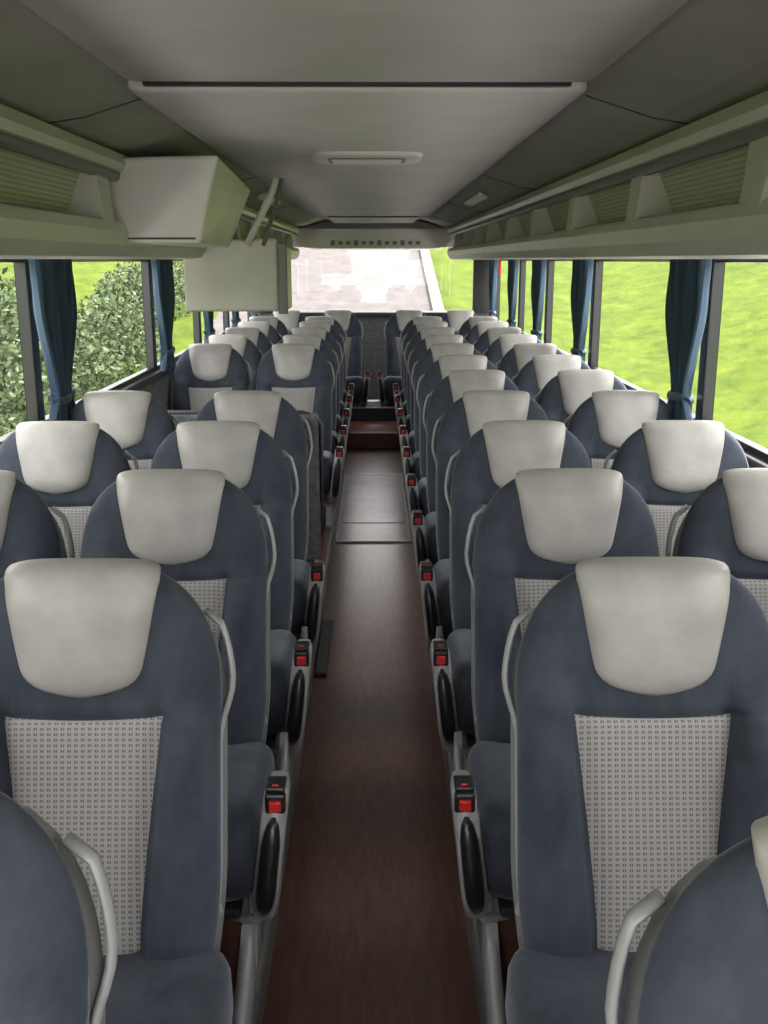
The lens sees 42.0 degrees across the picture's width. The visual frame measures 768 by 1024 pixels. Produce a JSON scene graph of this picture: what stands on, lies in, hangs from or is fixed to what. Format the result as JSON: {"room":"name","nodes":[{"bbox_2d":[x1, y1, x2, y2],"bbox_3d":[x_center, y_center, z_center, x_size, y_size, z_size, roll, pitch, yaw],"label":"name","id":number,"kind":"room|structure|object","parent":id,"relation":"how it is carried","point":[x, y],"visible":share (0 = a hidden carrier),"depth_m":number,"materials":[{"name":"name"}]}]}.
{"room":"vehicle interior","nodes":[
{"label":"vehicle interior","id":0,"kind":"room"},
{"bbox_2d":[116,359,177,409],"bbox_3d":[-1.356,-0.482,4.713,0.057,1.970,12.800,0,14,-1],"label":"wall","id":1,"kind":"structure","parent":0,"point":[159,383],"depth_m":6.02,"materials":[{"name":"carpet"}]},
{"bbox_2d":[0,259,23,444],"bbox_3d":[-1.352,-0.357,2.694,0.050,0.655,2.298,0,14,-1],"label":"window","id":2,"kind":"structure","parent":1,"relation":"in","point":[2,438],"depth_m":3.59,"materials":[{"name":"black plastic"}]},
{"bbox_2d":[28,259,76,420],"bbox_3d":[-1.293,-0.674,3.964,0.086,0.638,0.467,0,14,-1],"label":"window curtain","id":3,"kind":"object","parent":1,"relation":"hanging from","point":[52,280],"visible":0.97,"depth_m":3.91,"materials":[{"name":"blue fabric"}]},
{"bbox_2d":[13,259,153,421],"bbox_3d":[-1.371,-0.895,4.827,0.050,0.655,2.098,0,14,-1],"label":"window","id":4,"kind":"structure","parent":1,"relation":"in","point":[29,339],"depth_m":3.84,"materials":[{"name":"black plastic"}]},
{"bbox_2d":[0,104,299,259],"bbox_3d":[-1.073,-1.248,4.301,0.530,0.313,12.330,0,14,-1],"label":"luggage rack","id":5,"kind":"object","parent":1,"relation":"attached to","point":[56,203],"visible":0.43,"depth_m":2.60,"materials":[{"name":"plastic"}]},
{"bbox_2d":[151,259,175,370],"bbox_3d":[-1.312,-1.187,6.000,0.086,0.638,0.467,0,14,-1],"label":"window curtain","id":6,"kind":"object","parent":1,"relation":"hanging from","point":[162,269],"visible":1,"depth_m":5.94,"materials":[{"name":"blue fabric"}]},
{"bbox_2d":[141,259,187,370],"bbox_3d":[-1.388,-1.347,6.621,0.050,0.655,1.598,0,14,-1],"label":"window","id":7,"kind":"structure","parent":1,"relation":"in","point":[146,267],"depth_m":5.86,"materials":[{"name":"black plastic"}]},
{"bbox_2d":[193,311,223,343],"bbox_3d":[-1.402,-1.726,8.123,0.050,0.655,1.498,0,14,-1],"label":"window","id":8,"kind":"structure","parent":1,"relation":"in","point":[197,332],"depth_m":7.45,"materials":[{"name":"black plastic"}]},
{"bbox_2d":[203,311,215,341],"bbox_3d":[-1.327,-1.578,7.552,0.086,0.638,0.467,0,14,-1],"label":"window curtain","id":9,"kind":"object","parent":1,"relation":"hanging from","point":[209,330],"visible":0.34,"depth_m":7.51,"materials":[{"name":"blue fabric"}]},
{"bbox_2d":[223,311,247,330],"bbox_3d":[-1.417,-2.123,9.699,0.050,0.655,1.748,0,14,-1],"label":"window","id":10,"kind":"structure","parent":1,"relation":"in","point":[226,319],"depth_m":8.91,"materials":[{"name":"black plastic"}]},
{"bbox_2d":[231,311,240,326],"bbox_3d":[-1.341,-1.945,9.006,0.086,0.638,0.467,0,14,-1],"label":"window curtain","id":11,"kind":"object","parent":1,"relation":"hanging from","point":[235,320],"visible":0.2,"depth_m":8.96,"materials":[{"name":"blue fabric"}]},
{"bbox_2d":[247,311,251,319],"bbox_3d":[-1.426,-2.367,10.669,0.050,0.655,0.248,0,14,-1],"label":"window","id":12,"kind":"structure","parent":1,"relation":"in","point":[249,314],"depth_m":10.61,"materials":[{"name":"black plastic"}]},
{"bbox_2d":[251,311,258,316],"bbox_3d":[-1.354,-2.307,10.441,0.086,0.638,0.467,0,14,-1],"label":"window curtain","id":13,"kind":"object","parent":1,"relation":"hanging from","point":[254,313],"visible":0.12,"depth_m":10.40,"materials":[{"name":"blue fabric"}]},
{"bbox_2d":[263,448,478,1023],"bbox_3d":[-0.055,0.494,4.971,2.680,0.072,12.800,0,14,-1],"label":"floor","id":14,"kind":"structure","parent":0,"point":[371,929],"depth_m":3.08,"materials":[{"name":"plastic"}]},
{"bbox_2d":[220,504,334,1007],"bbox_3d":[-0.811,0.424,4.947,1.008,0.100,12.760,0,14,-1],"label":"platform","id":15,"kind":"object","parent":14,"relation":"on","point":[231,931],"visible":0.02,"depth_m":2.39,"materials":[{"name":"plastic"}]},
{"bbox_2d":[0,470,74,578],"bbox_3d":[-1.052,0.476,2.374,0.513,1.066,0.720,0,14,-1],"label":"seat","id":16,"kind":"object","parent":15,"relation":"on","point":[29,530],"visible":0.32,"depth_m":2.50,"materials":[{"name":"fabric"}]},
{"bbox_2d":[0,791,118,1023],"bbox_3d":[-0.505,0.844,0.905,0.570,1.062,0.716,0,14,-1],"label":"seat","id":17,"kind":"object","parent":15,"relation":"on","point":[52,970],"visible":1,"depth_m":1.04,"materials":[{"name":"fabric"}]},
{"bbox_2d":[0,421,138,557],"bbox_3d":[-1.060,0.285,3.130,0.513,1.066,0.720,0,14,-1],"label":"seat","id":18,"kind":"object","parent":15,"relation":"on","point":[69,464],"visible":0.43,"depth_m":3.24,"materials":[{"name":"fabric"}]},
{"bbox_2d":[68,391,179,469],"bbox_3d":[-1.067,0.095,3.887,0.513,1.066,0.720,0,14,-1],"label":"seat","id":19,"kind":"object","parent":15,"relation":"on","point":[139,423],"visible":0.26,"depth_m":3.99,"materials":[{"name":"fabric"}]},
{"bbox_2d":[0,558,256,1023],"bbox_3d":[-0.480,0.663,1.623,0.570,1.062,0.716,0,14,-1],"label":"seat","id":20,"kind":"object","parent":15,"relation":"on","point":[115,701],"visible":0.94,"depth_m":1.73,"materials":[{"name":"fabric"}]},
{"bbox_2d":[80,469,289,993],"bbox_3d":[-0.487,0.472,2.379,0.570,1.062,0.716,0,14,-1],"label":"seat","id":21,"kind":"object","parent":15,"relation":"on","point":[203,532],"visible":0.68,"depth_m":2.47,"materials":[{"name":"fabric"}]},
{"bbox_2d":[173,343,252,409],"bbox_3d":[-1.088,-0.477,6.155,0.513,1.066,0.720,0,14,-1],"label":"seat","id":22,"kind":"object","parent":15,"relation":"on","point":[202,370],"visible":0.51,"depth_m":6.27,"materials":[{"name":"fabric"}]},
{"bbox_2d":[151,421,311,799],"bbox_3d":[-0.494,0.281,3.135,0.570,1.062,0.716,0,14,-1],"label":"seat","id":23,"kind":"object","parent":15,"relation":"on","point":[248,457],"visible":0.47,"depth_m":3.23,"materials":[{"name":"fabric"}]},
{"bbox_2d":[204,334,263,389],"bbox_3d":[-1.095,-0.668,6.912,0.513,1.066,0.720,0,14,-1],"label":"seat","id":24,"kind":"object","parent":15,"relation":"on","point":[247,349],"visible":0.18,"depth_m":7.02,"materials":[{"name":"fabric"}]},
{"bbox_2d":[167,410,322,560],"bbox_3d":[-0.793,-0.107,5.189,0.958,0.818,0.230,0,14,-1],"label":"wall","id":25,"kind":"structure","parent":15,"relation":"on","point":[316,426],"depth_m":5.25,"materials":[{"name":"carpet"}]},
{"bbox_2d":[254,448,346,1023],"bbox_3d":[-0.298,0.590,4.271,0.012,0.108,11.200,0,14,-1],"label":"trim","id":26,"kind":"structure","parent":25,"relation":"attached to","point":[261,997],"depth_m":2.96,"materials":[{"name":"grey plastic"}]},
{"bbox_2d":[221,327,273,358],"bbox_3d":[-1.102,-0.859,7.668,0.513,1.066,0.720,0,14,-1],"label":"seat","id":27,"kind":"object","parent":15,"relation":"on","point":[255,335],"visible":0.11,"depth_m":7.78,"materials":[{"name":"fabric"}]},
{"bbox_2d":[235,321,282,345],"bbox_3d":[-1.109,-1.050,8.424,0.513,1.066,0.720,0,14,-1],"label":"seat","id":28,"kind":"object","parent":15,"relation":"on","point":[266,328],"visible":0.14,"depth_m":8.54,"materials":[{"name":"fabric"}]},
{"bbox_2d":[195,390,324,660],"bbox_3d":[-0.501,0.091,3.892,0.570,1.062,0.716,0,14,-1],"label":"seat","id":29,"kind":"object","parent":15,"relation":"on","point":[274,414],"visible":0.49,"depth_m":3.98,"materials":[{"name":"fabric"}]},
{"bbox_2d":[248,316,289,338],"bbox_3d":[-1.116,-1.240,9.181,0.513,1.066,0.720,0,14,-1],"label":"seat","id":30,"kind":"object","parent":15,"relation":"on","point":[275,322],"visible":0.17,"depth_m":9.29,"materials":[{"name":"fabric"}]},
{"bbox_2d":[270,310,305,332],"bbox_3d":[-0.982,-1.465,9.992,0.513,1.066,0.720,0,14,-1],"label":"seat","id":31,"kind":"object","parent":15,"relation":"on","point":[293,318],"visible":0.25,"depth_m":10.08,"materials":[{"name":"fabric"}]},
{"bbox_2d":[256,343,343,530],"bbox_3d":[-0.522,-0.481,6.160,0.570,1.062,0.716,0,14,-1],"label":"seat","id":32,"kind":"object","parent":15,"relation":"on","point":[300,372],"visible":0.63,"depth_m":6.26,"materials":[{"name":"fabric"}]},
{"bbox_2d":[277,334,347,472],"bbox_3d":[-0.530,-0.672,6.917,0.570,1.062,0.716,0,14,-1],"label":"seat","id":33,"kind":"object","parent":15,"relation":"on","point":[320,344],"visible":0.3,"depth_m":7.02,"materials":[{"name":"fabric"}]},
{"bbox_2d":[287,327,349,452],"bbox_3d":[-0.537,-0.863,7.673,0.570,1.062,0.716,0,14,-1],"label":"seat","id":34,"kind":"object","parent":15,"relation":"on","point":[325,335],"visible":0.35,"depth_m":7.78,"materials":[{"name":"fabric"}]},
{"bbox_2d":[295,321,352,433],"bbox_3d":[-0.544,-1.053,8.429,0.570,1.062,0.716,0,14,-1],"label":"seat","id":35,"kind":"object","parent":15,"relation":"on","point":[331,329],"visible":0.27,"depth_m":8.53,"materials":[{"name":"fabric"}]},
{"bbox_2d":[302,316,353,419],"bbox_3d":[-0.551,-1.244,9.186,0.570,1.062,0.716,0,14,-1],"label":"seat","id":36,"kind":"object","parent":15,"relation":"on","point":[336,324],"visible":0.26,"depth_m":9.29,"materials":[{"name":"fabric"}]},
{"bbox_2d":[315,620,332,675],"bbox_3d":[-0.265,0.594,4.427,0.050,0.020,0.620,0,14,-1],"label":"light strip","id":37,"kind":"object","parent":14,"relation":"on","point":[321,666],"visible":1,"depth_m":4.37,"materials":[{"name":"grey plastic"}]},
{"bbox_2d":[347,400,399,447],"bbox_3d":[-0.100,-0.874,9.729,0.480,0.278,1.303,0,14,-1],"label":"steps","id":38,"kind":"structure","parent":14,"relation":"on","point":[373,425],"depth_m":9.41,"materials":[{"name":"brown wood"}]},
{"bbox_2d":[321,310,369,406],"bbox_3d":[-0.418,-1.469,9.996,0.570,1.062,0.716,0,14,-1],"label":"seat","id":39,"kind":"object","parent":38,"relation":"on","point":[347,320],"visible":0.49,"depth_m":10.08,"materials":[{"name":"fabric"}]},
{"bbox_2d":[377,310,425,406],"bbox_3d":[0.212,-1.470,10.002,0.570,1.062,0.716,0,14,-1],"label":"seat","id":40,"kind":"object","parent":38,"relation":"on","point":[398,320],"visible":0.51,"depth_m":10.09,"materials":[{"name":"fabric"}]},
{"bbox_2d":[467,754,518,1000],"bbox_3d":[0.701,0.420,4.960,1.008,0.100,12.760,0,14,-1],"label":"platform","id":41,"kind":"object","parent":14,"relation":"on","point":[507,931],"visible":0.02,"depth_m":2.37,"materials":[{"name":"plastic"}]},
{"bbox_2d":[393,316,444,412],"bbox_3d":[0.359,-1.246,9.194,0.570,1.062,0.716,0,14,-1],"label":"seat","id":42,"kind":"object","parent":41,"relation":"on","point":[410,324],"visible":0.21,"depth_m":9.30,"materials":[{"name":"fabric"}]},
{"bbox_2d":[394,321,449,427],"bbox_3d":[0.367,-1.055,8.437,0.570,1.062,0.716,0,14,-1],"label":"seat","id":43,"kind":"object","parent":41,"relation":"on","point":[416,328],"visible":0.23,"depth_m":8.54,"materials":[{"name":"fabric"}]},
{"bbox_2d":[396,327,458,448],"bbox_3d":[0.374,-0.865,7.681,0.570,1.062,0.716,0,14,-1],"label":"seat","id":44,"kind":"object","parent":41,"relation":"on","point":[423,332],"visible":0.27,"depth_m":7.78,"materials":[{"name":"fabric"}]},
{"bbox_2d":[399,334,468,469],"bbox_3d":[0.381,-0.674,6.925,0.570,1.062,0.716,0,14,-1],"label":"seat","id":45,"kind":"object","parent":41,"relation":"on","point":[406,439],"visible":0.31,"depth_m":7.03,"materials":[{"name":"fabric"}]},
{"bbox_2d":[402,343,481,497],"bbox_3d":[0.388,-0.483,6.168,0.570,1.062,0.716,0,14,-1],"label":"seat","id":46,"kind":"object","parent":41,"relation":"on","point":[411,463],"visible":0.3,"depth_m":6.27,"materials":[{"name":"fabric"}]},
{"bbox_2d":[401,455,485,1023],"bbox_3d":[0.202,0.589,4.276,0.012,0.108,11.200,0,14,-1],"label":"trim","id":47,"kind":"structure","parent":41,"relation":"attached to","point":[469,927],"depth_m":2.46,"materials":[{"name":"grey plastic"}]},
{"bbox_2d":[406,355,497,533],"bbox_3d":[0.395,-0.293,5.412,0.570,1.062,0.716,0,14,-1],"label":"seat","id":48,"kind":"object","parent":41,"relation":"on","point":[417,495],"visible":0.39,"depth_m":5.51,"materials":[{"name":"fabric"}]},
{"bbox_2d":[441,310,477,332],"bbox_3d":[0.775,-1.469,10.007,0.513,1.066,0.720,0,14,-1],"label":"seat","id":49,"kind":"object","parent":41,"relation":"on","point":[455,319],"visible":0.19,"depth_m":10.10,"materials":[{"name":"fabric"}]},
{"bbox_2d":[411,370,518,581],"bbox_3d":[0.402,-0.102,4.656,0.570,1.062,0.716,0,14,-1],"label":"seat","id":50,"kind":"object","parent":41,"relation":"on","point":[452,387],"visible":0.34,"depth_m":4.75,"materials":[{"name":"fabric"}]},
{"bbox_2d":[457,316,498,339],"bbox_3d":[0.925,-1.245,9.199,0.513,1.066,0.720,0,14,-1],"label":"seat","id":51,"kind":"object","parent":41,"relation":"on","point":[472,321],"visible":0.11,"depth_m":9.31,"materials":[{"name":"fabric"}]},
{"bbox_2d":[419,390,547,648],"bbox_3d":[0.409,0.089,3.900,0.570,1.062,0.716,0,14,-1],"label":"seat","id":52,"kind":"object","parent":41,"relation":"on","point":[467,415],"visible":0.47,"depth_m":3.99,"materials":[{"name":"fabric"}]},
{"bbox_2d":[464,321,510,347],"bbox_3d":[0.932,-1.054,8.442,0.513,1.066,0.720,0,14,-1],"label":"seat","id":53,"kind":"object","parent":41,"relation":"on","point":[481,327],"visible":0.16,"depth_m":8.55,"materials":[{"name":"fabric"}]},
{"bbox_2d":[473,327,524,355],"bbox_3d":[0.939,-0.863,7.686,0.513,1.066,0.720,0,14,-1],"label":"seat","id":54,"kind":"object","parent":41,"relation":"on","point":[488,337],"visible":0.18,"depth_m":7.79,"materials":[{"name":"fabric"}]},
{"bbox_2d":[430,420,590,775],"bbox_3d":[0.416,0.279,3.143,0.570,1.062,0.716,0,14,-1],"label":"seat","id":55,"kind":"object","parent":41,"relation":"on","point":[492,456],"visible":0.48,"depth_m":3.23,"materials":[{"name":"fabric"}]},
{"bbox_2d":[483,334,541,368],"bbox_3d":[0.946,-0.673,6.930,0.513,1.066,0.720,0,14,-1],"label":"seat","id":56,"kind":"object","parent":41,"relation":"on","point":[503,344],"visible":0.19,"depth_m":7.04,"materials":[{"name":"fabric"}]},
{"bbox_2d":[495,343,562,382],"bbox_3d":[0.953,-0.482,6.173,0.513,1.066,0.720,0,14,-1],"label":"seat","id":57,"kind":"object","parent":41,"relation":"on","point":[513,361],"visible":0.22,"depth_m":6.28,"materials":[{"name":"fabric"}]},
{"bbox_2d":[512,354,590,401],"bbox_3d":[0.960,-0.291,5.417,0.513,1.066,0.720,0,14,-1],"label":"seat","id":58,"kind":"object","parent":41,"relation":"on","point":[535,374],"visible":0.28,"depth_m":5.52,"materials":[{"name":"fabric"}]},
{"bbox_2d":[450,468,659,991],"bbox_3d":[0.423,0.470,2.387,0.570,1.062,0.716,0,14,-1],"label":"seat","id":59,"kind":"object","parent":41,"relation":"on","point":[533,533],"visible":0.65,"depth_m":2.48,"materials":[{"name":"fabric"}]},
{"bbox_2d":[533,369,626,428],"bbox_3d":[0.967,-0.101,4.661,0.513,1.066,0.720,0,14,-1],"label":"seat","id":60,"kind":"object","parent":41,"relation":"on","point":[565,392],"visible":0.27,"depth_m":4.76,"materials":[{"name":"fabric"}]},
{"bbox_2d":[563,390,673,468],"bbox_3d":[0.975,0.090,3.905,0.513,1.066,0.720,0,14,-1],"label":"seat","id":61,"kind":"object","parent":41,"relation":"on","point":[606,419],"visible":0.28,"depth_m":4.00,"materials":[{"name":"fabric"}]},
{"bbox_2d":[483,557,767,1023],"bbox_3d":[0.430,0.661,1.631,0.570,1.062,0.716,0,14,-1],"label":"seat","id":62,"kind":"object","parent":41,"relation":"on","point":[637,701],"visible":0.91,"depth_m":1.74,"materials":[{"name":"fabric"}]},
{"bbox_2d":[603,420,748,556],"bbox_3d":[0.982,0.281,3.148,0.513,1.066,0.720,0,14,-1],"label":"seat","id":63,"kind":"object","parent":41,"relation":"on","point":[669,463],"visible":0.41,"depth_m":3.26,"materials":[{"name":"fabric"}]},
{"bbox_2d":[605,816,767,1023],"bbox_3d":[0.438,0.868,0.806,0.570,1.062,0.716,0,14,-1],"label":"seat","id":64,"kind":"object","parent":41,"relation":"on","point":[701,957],"visible":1,"depth_m":0.94,"materials":[{"name":"fabric"}]},
{"bbox_2d":[665,468,767,619],"bbox_3d":[0.989,0.471,2.392,0.513,1.066,0.720,0,14,-1],"label":"seat","id":65,"kind":"object","parent":41,"relation":"on","point":[727,522],"visible":0.37,"depth_m":2.51,"materials":[{"name":"fabric"}]},
{"bbox_2d":[258,221,488,399],"bbox_3d":[-0.113,-2.118,10.897,2.680,2.120,0.150,0,14,-1],"label":"wall","id":66,"kind":"structure","parent":0,"point":[373,322],"depth_m":10.88,"materials":[{"name":"plastic"}]},
{"bbox_2d":[300,311,366,311],"bbox_3d":[-0.113,-2.507,10.845,2.160,0.700,0.050,0,14,-1],"label":"window","id":67,"kind":"structure","parent":66,"relation":"in","point":[300,311],"depth_m":10.90,"materials":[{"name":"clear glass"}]},
{"bbox_2d":[295,229,451,249],"bbox_3d":[-0.111,-2.862,10.503,1.640,0.205,0.391,0,14,-1],"label":"header panel","id":68,"kind":"object","parent":66,"relation":"attached to","point":[317,239],"visible":0.96,"depth_m":10.32,"materials":[{"name":"beige plastic"}]},
{"bbox_2d":[0,0,767,227],"bbox_3d":[-0.055,-1.525,4.462,2.660,0.165,12.900,0,14,-1],"label":"ceiling","id":69,"kind":"structure","parent":0,"point":[708,57],"depth_m":2.26,"materials":[{"name":"plastic"}]},
{"bbox_2d":[109,155,249,247],"bbox_3d":[-0.718,-1.106,3.642,0.398,0.264,1.103,0,14,-1],"label":"housing","id":70,"kind":"object","parent":69,"relation":"attached to","point":[187,201],"visible":0.73,"depth_m":3.12,"materials":[{"name":"beige plastic"}]},
{"bbox_2d":[183,177,291,313],"bbox_3d":[-0.689,-1.242,4.700,0.485,0.600,0.525,0,14,-1],"label":"monitor","id":71,"kind":"object","parent":69,"relation":"hanging from","point":[249,274],"visible":0.9,"depth_m":4.64,"materials":[{"name":"beige plastic"}]},
{"bbox_2d":[256,192,280,205],"bbox_3d":[-0.689,-1.880,6.017,0.058,0.033,0.900,0,14,-1],"label":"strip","id":72,"kind":"object","parent":69,"relation":"attached to","point":[261,196],"visible":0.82,"depth_m":5.64,"materials":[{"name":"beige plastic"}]},
{"bbox_2d":[18,0,687,81],"bbox_3d":[-0.036,-0.493,0.322,1.030,0.042,3.865,0,14,-1],"label":"panel","id":73,"kind":"object","parent":69,"relation":"attached to","point":[140,40],"depth_m":1.75,"materials":[{"name":"grey plastic"}]},
{"bbox_2d":[127,80,586,215],"bbox_3d":[-0.089,-1.763,5.408,1.040,0.045,6.550,0,14,-1],"label":"panel","id":74,"kind":"object","parent":69,"relation":"attached to","point":[460,133],"depth_m":2.93,"materials":[{"name":"grey plastic"}]},
{"bbox_2d":[311,151,422,164],"bbox_3d":[-0.062,-1.284,3.636,0.400,0.028,0.360,0,14,-1],"label":"ceiling light","id":75,"kind":"object","parent":74,"relation":"attached to","point":[325,157],"depth_m":3.53,"materials":[{"name":"grey plastic"}]},
{"bbox_2d":[142,81,571,87],"bbox_3d":[-0.059,-0.959,2.217,0.950,0.030,0.025,0,14,-1],"label":"ceiling panel gap","id":76,"kind":"object","parent":69,"relation":"attached to","point":[145,83],"depth_m":2.21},
{"bbox_2d":[327,216,418,222],"bbox_3d":[-0.099,-2.716,9.197,0.800,0.070,1.235,0,14,-1],"label":"panel","id":77,"kind":"object","parent":69,"relation":"attached to","point":[335,219],"depth_m":8.94,"materials":[{"name":"grey plastic"}]},
{"bbox_2d":[464,192,487,205],"bbox_3d":[0.551,-1.883,6.028,0.058,0.033,0.900,0,14,-1],"label":"strip","id":78,"kind":"object","parent":69,"relation":"attached to","point":[479,196],"visible":1,"depth_m":5.88,"materials":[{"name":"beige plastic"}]},
{"bbox_2d":[743,449,767,467],"bbox_3d":[1.247,-0.488,4.736,0.057,1.970,12.800,0,14,-1],"label":"wall","id":79,"kind":"structure","parent":0,"point":[754,461],"depth_m":3.33,"materials":[{"name":"plastic"}]},
{"bbox_2d":[488,260,497,316],"bbox_3d":[1.136,-2.312,10.463,0.086,0.638,0.467,0,14,-1],"label":"window curtain","id":80,"kind":"object","parent":79,"relation":"hanging from","point":[493,264],"visible":0.89,"depth_m":10.38,"materials":[{"name":"blue fabric"}]},
{"bbox_2d":[495,270,500,319],"bbox_3d":[1.204,-2.373,10.692,0.050,0.655,0.248,0,14,-1],"label":"window","id":81,"kind":"structure","parent":79,"relation":"in","point":[497,305],"depth_m":10.59,"materials":[{"name":"glass"}]},
{"bbox_2d":[497,260,500,275],"bbox_3d":[1.143,-2.428,9.918,0.025,0.160,0.140,0,14,-1],"label":"sign","id":82,"kind":"object","parent":79,"relation":"attached to","point":[499,261],"visible":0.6,"depth_m":9.86,"materials":[{"name":"red"}]},
{"bbox_2d":[499,260,525,330],"bbox_3d":[1.213,-2.123,9.698,0.050,0.655,1.798,0,14,-1],"label":"window","id":83,"kind":"structure","parent":79,"relation":"in","point":[522,265],"depth_m":8.83,"materials":[{"name":"black plastic"}]},
{"bbox_2d":[507,260,518,326],"bbox_3d":[1.150,-1.933,8.960,0.086,0.638,0.467,0,14,-1],"label":"window curtain","id":84,"kind":"object","parent":79,"relation":"hanging from","point":[513,265],"visible":0.88,"depth_m":8.89,"materials":[{"name":"blue fabric"}]},
{"bbox_2d":[521,259,554,343],"bbox_3d":[1.228,-1.728,8.132,0.050,0.655,1.428,0,14,-1],"label":"window","id":85,"kind":"structure","parent":79,"relation":"in","point":[550,265],"depth_m":7.45,"materials":[{"name":"black plastic"}]},
{"bbox_2d":[530,259,546,341],"bbox_3d":[1.163,-1.584,7.574,0.086,0.638,0.467,0,14,-1],"label":"window curtain","id":86,"kind":"object","parent":79,"relation":"hanging from","point":[538,277],"visible":0.87,"depth_m":7.50,"materials":[{"name":"blue fabric"}]},
{"bbox_2d":[549,259,603,367],"bbox_3d":[1.242,-1.355,6.653,0.050,0.655,1.618,0,14,-1],"label":"window","id":87,"kind":"structure","parent":79,"relation":"in","point":[597,279],"depth_m":5.88,"materials":[{"name":"black plastic"}]},
{"bbox_2d":[570,259,593,362],"bbox_3d":[1.178,-1.188,6.003,0.086,0.638,0.467,0,14,-1],"label":"window curtain","id":88,"kind":"object","parent":79,"relation":"hanging from","point":[582,269],"visible":0.88,"depth_m":5.94,"materials":[{"name":"blue fabric"}]},
{"bbox_2d":[447,90,767,259],"bbox_3d":[0.967,-1.252,4.319,0.530,0.313,12.330,0,14,-1],"label":"luggage rack","id":89,"kind":"object","parent":79,"relation":"attached to","point":[698,189],"visible":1,"depth_m":2.79,"materials":[{"name":"plastic"}]},
{"bbox_2d":[591,259,725,420],"bbox_3d":[1.258,-0.903,4.860,0.050,0.655,2.078,0,14,-1],"label":"window","id":90,"kind":"structure","parent":79,"relation":"in","point":[709,348],"depth_m":3.88,"materials":[{"name":"black plastic"}]},
{"bbox_2d":[665,259,711,419],"bbox_3d":[1.196,-0.679,3.986,0.086,0.638,0.467,0,14,-1],"label":"window curtain","id":91,"kind":"object","parent":79,"relation":"hanging from","point":[687,295],"visible":0.94,"depth_m":3.94,"materials":[{"name":"blue fabric"}]},
{"bbox_2d":[715,259,767,460],"bbox_3d":[1.278,-0.371,2.751,0.050,0.655,2.268,0,14,-1],"label":"window","id":92,"kind":"structure","parent":79,"relation":"in","point":[754,448],"depth_m":3.44,"materials":[{"name":"black plastic"}]},
{"label":"outside","id":93,"kind":"structure","parent":0,"visible":0},
{"bbox_2d":[0,247,767,448],"bbox_3d":[2.225,-20.631,24.728,147.000,33.760,138.000,0,14,-1],"label":"ground","id":94,"kind":"structure","parent":93,"point":[633,340],"depth_m":21.94,"materials":[{"name":"green plant"}]},
{"bbox_2d":[0,261,189,436],"bbox_3d":[-5.495,-3.000,16.158,3.425,5.185,23.804,0,14,-1],"label":"hedge","id":95,"kind":"object","parent":94,"relation":"on","point":[95,364],"visible":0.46,"depth_m":17.02,"materials":[{"name":"green plant"}]},
{"bbox_2d":[419,250,443,310],"bbox_3d":[0.964,-18.451,52.081,0.250,16.160,80.000,0,14,-1],"label":"kerb","id":96,"kind":"object","parent":94,"relation":"on","point":[432,285],"visible":0.07,"depth_m":25.38,"materials":[{"name":"grey concrete"}]},
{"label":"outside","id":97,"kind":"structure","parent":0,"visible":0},
{"bbox_2d":[203,247,431,340],"bbox_3d":[-1.627,-17.959,51.149,4.950,15.600,78.000,0,14,-1],"label":"road","id":98,"kind":"structure","parent":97,"point":[322,280],"depth_m":26.03,"materials":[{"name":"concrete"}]}
]}

